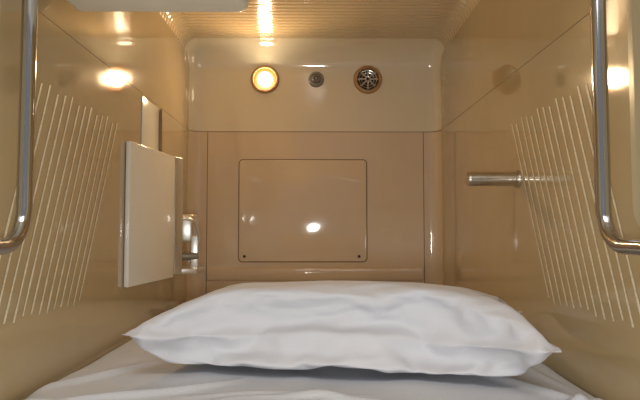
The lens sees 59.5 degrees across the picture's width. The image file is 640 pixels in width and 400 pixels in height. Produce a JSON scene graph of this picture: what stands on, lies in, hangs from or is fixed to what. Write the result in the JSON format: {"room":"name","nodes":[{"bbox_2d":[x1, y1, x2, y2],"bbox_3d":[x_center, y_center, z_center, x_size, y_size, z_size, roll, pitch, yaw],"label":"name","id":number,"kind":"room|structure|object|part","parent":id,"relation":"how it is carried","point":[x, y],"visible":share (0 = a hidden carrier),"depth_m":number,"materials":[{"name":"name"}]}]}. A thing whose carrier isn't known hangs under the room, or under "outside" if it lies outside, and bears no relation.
{"room":"capsule hotel pod","nodes":[
{"label":"capsule hotel pod","id":0,"kind":"room"},
{"bbox_2d":[0,0,188,399],"bbox_3d":[-0.511,-0.081,1.249,0.001,1.095,1.895,0,-3,0],"label":"wall","id":1,"kind":"structure","parent":0,"point":[37,350],"depth_m":1.19,"materials":[{"name":"beige plastic"}]},
{"bbox_2d":[0,0,37,254],"bbox_3d":[-0.481,-0.263,0.657,0.050,0.669,0.517,0,-3,0],"label":"grab rail","id":2,"kind":"object","parent":1,"relation":"attached to","point":[19,230],"visible":1,"depth_m":0.89,"materials":[{"name":"silver metal"}]},
{"bbox_2d":[0,83,117,323],"bbox_3d":[-0.509,0.002,1.128,0.001,0.430,0.555,0,-3,0],"label":"decoration","id":3,"kind":"object","parent":1,"relation":"attached to","point":[10,213],"visible":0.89,"depth_m":1.09,"materials":[{"name":"paint"}]},
{"bbox_2d":[38,10,188,129],"bbox_3d":[-0.511,-0.328,1.262,0.002,0.002,1.895,0,-3,0],"label":"side seam","id":4,"kind":"object","parent":1,"relation":"attached to","point":[38,10],"visible":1,"depth_m":1.29,"materials":[{"name":"brown plastic"}]},
{"bbox_2d":[141,96,162,151],"bbox_3d":[-0.508,-0.224,1.702,0.012,0.142,0.183,0,-3,0],"label":"plate","id":5,"kind":"object","parent":1,"relation":"attached to","point":[150,112],"depth_m":1.70,"materials":[{"name":"white plastic"}]},
{"bbox_3d":[-0.509,-0.219,1.789,0.012,0.142,0.008,0,-3,0],"label":"lip","id":6,"kind":"part","parent":5,"relation":"part of","materials":[{"name":"beige plastic"}]},
{"bbox_2d":[124,141,182,287],"bbox_3d":[-0.479,0.045,1.643,0.068,0.385,0.355,0,-3,0],"label":"panel","id":7,"kind":"object","parent":1,"relation":"attached to","point":[154,178],"visible":1,"depth_m":1.61,"materials":[{"name":"cream plastic"},{"name":"mirror glass"},{"name":"satin chrome"}]},
{"bbox_2d":[179,189,204,273],"bbox_3d":[-0.463,0.109,1.953,0.106,0.290,0.160,0,-3,0],"label":"wall fixture","id":8,"kind":"object","parent":1,"relation":"attached to","point":[191,234],"visible":0.56,"depth_m":1.93,"materials":[{"name":"silver metal"}]},
{"bbox_2d":[67,0,248,11],"bbox_3d":[-0.311,-0.538,0.883,0.348,0.312,0.488,0,-3,0],"label":"television","id":9,"kind":"object","parent":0,"point":[81,5],"depth_m":1.07,"materials":[{"name":"grey plastic"}]},
{"bbox_2d":[186,38,443,301],"bbox_3d":[-0.019,-0.053,2.191,1.000,1.140,0.110,0,-3,0],"label":"wall","id":10,"kind":"structure","parent":0,"point":[385,128],"depth_m":2.25,"materials":[{"name":"beige plastic"}]},
{"bbox_2d":[206,132,207,288],"bbox_3d":[-0.452,0.122,2.233,0.003,0.795,0.003,0,-3,0],"label":"vertical seam","id":11,"kind":"object","parent":10,"relation":"attached to","point":[207,132],"visible":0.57,"depth_m":2.23,"materials":[{"name":"brown plastic"}]},
{"bbox_2d":[251,65,278,93],"bbox_3d":[-0.223,-0.488,2.259,0.116,0.116,0.024,0,-3,0],"label":"recessed light","id":12,"kind":"object","parent":10,"relation":"in","point":[264,79],"visible":1,"depth_m":2.26,"materials":[{"name":"brown"}]},
{"bbox_3d":[-0.222,-0.488,2.257,0.056,0.056,0.019,0,-3,0],"label":"bulb","id":13,"kind":"part","parent":12,"relation":"part of","materials":[{"name":"beige glass"}]},
{"bbox_2d":[238,159,367,261],"bbox_3d":[-0.069,0.042,2.236,0.516,0.413,0.012,0,-3,0],"label":"access hatch","id":14,"kind":"object","parent":10,"relation":"attached to","point":[290,210],"visible":1,"depth_m":2.23,"materials":[{"name":"brown plastic"}]},
{"bbox_2d":[189,130,440,131],"bbox_3d":[-0.019,-0.276,2.236,1.003,0.003,0.046,0,-3,0],"label":"trim","id":15,"kind":"structure","parent":10,"relation":"attached to","point":[189,130],"depth_m":2.25,"materials":[{"name":"brown plastic"}]},
{"bbox_2d":[208,267,422,280],"bbox_3d":[-0.018,0.294,2.223,0.854,0.056,0.009,0,-3,0],"label":"trim","id":16,"kind":"structure","parent":10,"relation":"attached to","point":[214,273],"depth_m":2.22,"materials":[{"name":"beige plastic"}]},
{"bbox_2d":[308,72,323,86],"bbox_3d":[-0.015,-0.488,2.260,0.064,0.064,0.027,0,-3,0],"label":"sprinkler","id":17,"kind":"object","parent":10,"relation":"attached to","point":[316,79],"visible":1,"depth_m":2.26,"materials":[{"name":"grey metal"}]},
{"bbox_2d":[353,65,381,93],"bbox_3d":[0.194,-0.488,2.267,0.116,0.116,0.016,0,-3,0],"label":"air vent","id":18,"kind":"object","parent":10,"relation":"in","point":[367,81],"visible":1,"depth_m":2.26,"materials":[{"name":"brown"}]},
{"bbox_2d":[423,134,424,282],"bbox_3d":[0.416,0.122,2.240,0.003,0.795,0.003,0,-3,0],"label":"vertical seam","id":19,"kind":"object","parent":10,"relation":"attached to","point":[423,134],"visible":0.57,"depth_m":2.25,"materials":[{"name":"brown plastic"}]},
{"bbox_2d":[159,0,479,49],"bbox_3d":[-0.011,-0.652,1.252,1.000,0.045,1.830,0,-3,0],"label":"ceiling","id":20,"kind":"structure","parent":0,"point":[440,20],"depth_m":1.97,"materials":[{"name":"beige plastic"}]},
{"bbox_2d":[441,0,639,399],"bbox_3d":[0.489,-0.080,1.258,0.001,1.095,1.895,0,-3,0],"label":"wall","id":21,"kind":"structure","parent":0,"point":[490,247],"depth_m":1.24,"materials":[{"name":"beige plastic"}]},
{"bbox_2d":[465,170,520,187],"bbox_3d":[0.424,-0.051,1.379,0.129,0.044,0.044,0,-3,0],"label":"peg","id":22,"kind":"object","parent":21,"relation":"attached to","point":[471,178],"visible":1,"depth_m":1.36,"materials":[{"name":"silver metal"}]},
{"bbox_2d":[443,12,589,128],"bbox_3d":[0.489,-0.328,1.271,0.002,0.002,1.895,0,-3,0],"label":"side seam","id":23,"kind":"object","parent":21,"relation":"attached to","point":[589,12],"visible":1,"depth_m":1.31,"materials":[{"name":"brown plastic"}]},
{"bbox_2d":[511,84,639,327],"bbox_3d":[0.489,0.002,1.136,0.001,0.429,0.556,0,-3,0],"label":"decoration","id":24,"kind":"object","parent":21,"relation":"attached to","point":[587,90],"visible":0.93,"depth_m":1.09,"materials":[{"name":"paint"}]},
{"bbox_2d":[590,0,639,255],"bbox_3d":[0.469,-0.262,0.666,0.050,0.669,0.517,0,-3,0],"label":"grab rail","id":25,"kind":"object","parent":21,"relation":"attached to","point":[608,231],"visible":1,"depth_m":0.90,"materials":[{"name":"silver metal"}]},
{"bbox_2d":[627,0,639,226],"bbox_3d":[0.492,-0.263,0.646,0.005,0.605,0.483,0,-3,0],"label":"inset panel","id":26,"kind":"object","parent":21,"relation":"attached to","point":[633,6],"visible":1,"depth_m":0.87,"materials":[{"name":"beige plastic"}]},
{"bbox_3d":[-0.011,0.477,1.246,1.000,0.020,1.940,0,-3,0],"label":"floor","id":27,"kind":"structure","parent":0,"visible":0},
{"bbox_2d":[25,339,602,399],"bbox_3d":[-0.011,0.395,1.238,0.990,0.142,1.916,0,-3,0],"label":"mattress","id":28,"kind":"object","parent":27,"relation":"on","point":[127,372],"visible":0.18,"depth_m":1.00,"materials":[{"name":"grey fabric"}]},
{"bbox_2d":[122,280,561,376],"bbox_3d":[0.049,0.248,1.154,0.782,0.158,0.445,-1,-3,10],"label":"pillow","id":29,"kind":"object","parent":28,"relation":"on","point":[386,327],"visible":1,"depth_m":1.06,"materials":[{"name":"white fabric"}]}
]}

